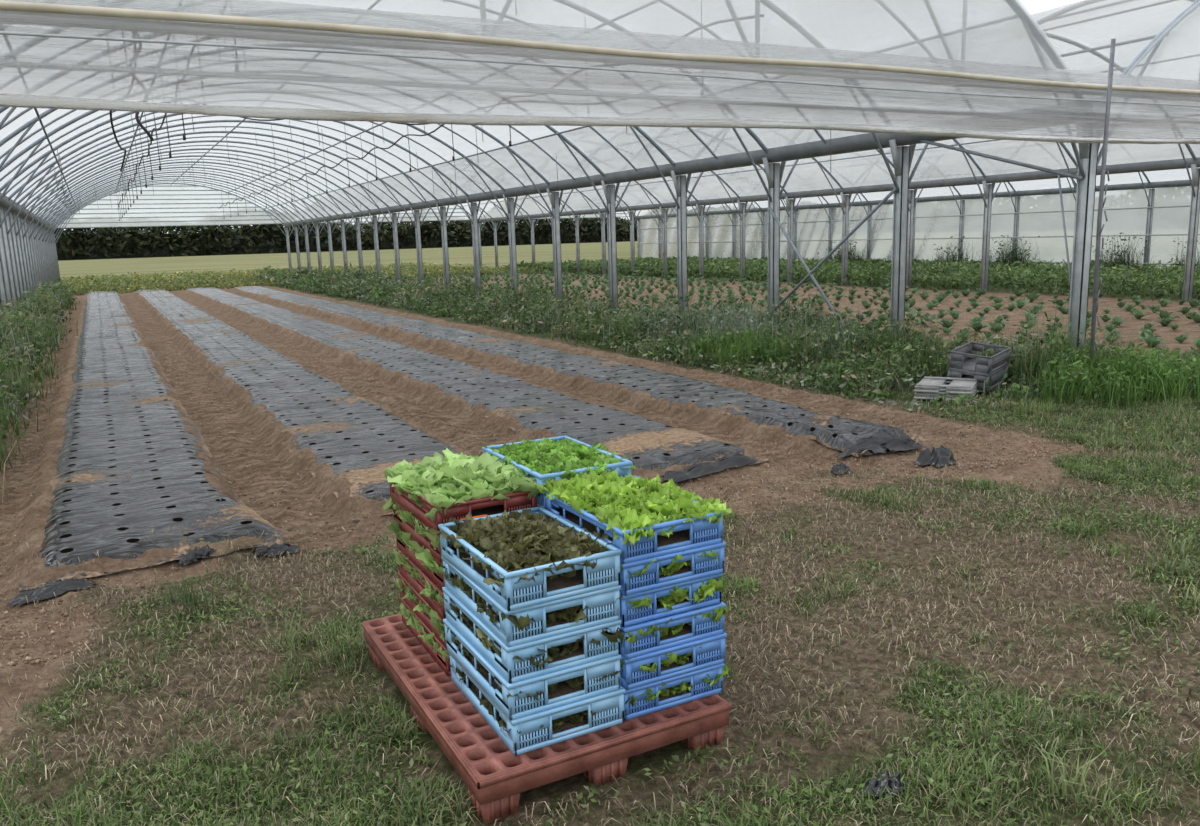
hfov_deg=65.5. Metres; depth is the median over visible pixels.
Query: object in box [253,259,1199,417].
weeds
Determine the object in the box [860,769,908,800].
scrap
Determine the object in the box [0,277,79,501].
weed border
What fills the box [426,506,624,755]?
crate stack
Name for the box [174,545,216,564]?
scrap
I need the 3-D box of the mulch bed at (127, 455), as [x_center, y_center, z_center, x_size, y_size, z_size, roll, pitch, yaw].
[-11.217,-2.053,21.395,1.349,0.134,37.621,-7,12,-27]
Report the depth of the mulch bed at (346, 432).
9.18 m
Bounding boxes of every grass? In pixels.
[0,382,1199,825]
[0,393,1199,825]
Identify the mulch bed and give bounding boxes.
[19,291,282,590]
[136,289,459,520]
[187,287,770,481]
[232,286,925,456]
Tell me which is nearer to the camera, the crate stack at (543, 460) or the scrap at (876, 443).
the crate stack at (543, 460)
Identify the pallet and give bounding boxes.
[361,614,731,823]
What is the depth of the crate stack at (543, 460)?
3.68 m
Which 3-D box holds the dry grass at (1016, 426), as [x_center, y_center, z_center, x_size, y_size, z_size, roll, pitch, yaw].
[1.776,0.632,5.256,10.362,0.219,5.262,-7,12,-27]
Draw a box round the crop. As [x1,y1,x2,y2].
[498,229,1199,299]
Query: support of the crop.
on the ground at (158, 336)
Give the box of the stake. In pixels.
[1089,39,1115,370]
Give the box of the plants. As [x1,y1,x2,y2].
[391,269,1199,355]
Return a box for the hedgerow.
[37,186,1069,259]
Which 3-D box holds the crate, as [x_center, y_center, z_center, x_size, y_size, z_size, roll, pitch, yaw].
[3.960,-0.484,9.761,0.451,0.449,0.620,8,14,40]
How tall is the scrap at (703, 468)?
0.089 m
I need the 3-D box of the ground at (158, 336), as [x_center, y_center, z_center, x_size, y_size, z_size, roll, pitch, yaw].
[-25.411,-38.031,214.305,680.000,0.214,432.000,-7,12,-27]
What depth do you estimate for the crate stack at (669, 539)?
3.08 m
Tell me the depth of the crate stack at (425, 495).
3.47 m
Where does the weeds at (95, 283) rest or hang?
on the ground at (158, 336)
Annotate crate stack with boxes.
[383,448,556,675]
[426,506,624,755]
[482,435,635,509]
[535,468,730,720]
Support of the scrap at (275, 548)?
on the ground at (158, 336)
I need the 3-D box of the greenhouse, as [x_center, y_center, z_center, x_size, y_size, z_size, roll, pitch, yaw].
[-3.007,-6.567,31.441,37.970,5.308,47.324,-7,12,-27]
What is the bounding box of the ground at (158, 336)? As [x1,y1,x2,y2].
[0,241,1199,825]
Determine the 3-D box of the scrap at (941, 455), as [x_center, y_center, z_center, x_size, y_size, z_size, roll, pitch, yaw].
[2.459,0.306,6.817,0.223,0.124,0.280,9,15,43]
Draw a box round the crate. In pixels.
[947,342,1010,392]
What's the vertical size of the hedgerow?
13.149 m
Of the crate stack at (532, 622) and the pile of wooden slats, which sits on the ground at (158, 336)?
the pile of wooden slats
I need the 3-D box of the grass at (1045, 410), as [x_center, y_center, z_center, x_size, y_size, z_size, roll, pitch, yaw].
[2.223,0.536,5.559,12.231,0.265,5.355,-7,12,-27]
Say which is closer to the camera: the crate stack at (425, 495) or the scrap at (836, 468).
the crate stack at (425, 495)
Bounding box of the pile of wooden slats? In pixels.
[914,376,978,400]
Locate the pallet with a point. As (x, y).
(495, 777)
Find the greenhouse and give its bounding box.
[0,0,1199,363]
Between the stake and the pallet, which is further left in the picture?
the pallet
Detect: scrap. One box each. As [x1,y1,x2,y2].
[6,578,95,605]
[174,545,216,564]
[253,542,299,555]
[660,454,757,482]
[829,463,850,473]
[836,435,925,457]
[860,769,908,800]
[914,445,956,466]
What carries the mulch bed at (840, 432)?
on the ground at (158, 336)
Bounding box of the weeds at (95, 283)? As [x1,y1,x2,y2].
[60,261,552,295]
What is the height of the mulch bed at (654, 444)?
0.147 m
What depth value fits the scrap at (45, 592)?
4.71 m

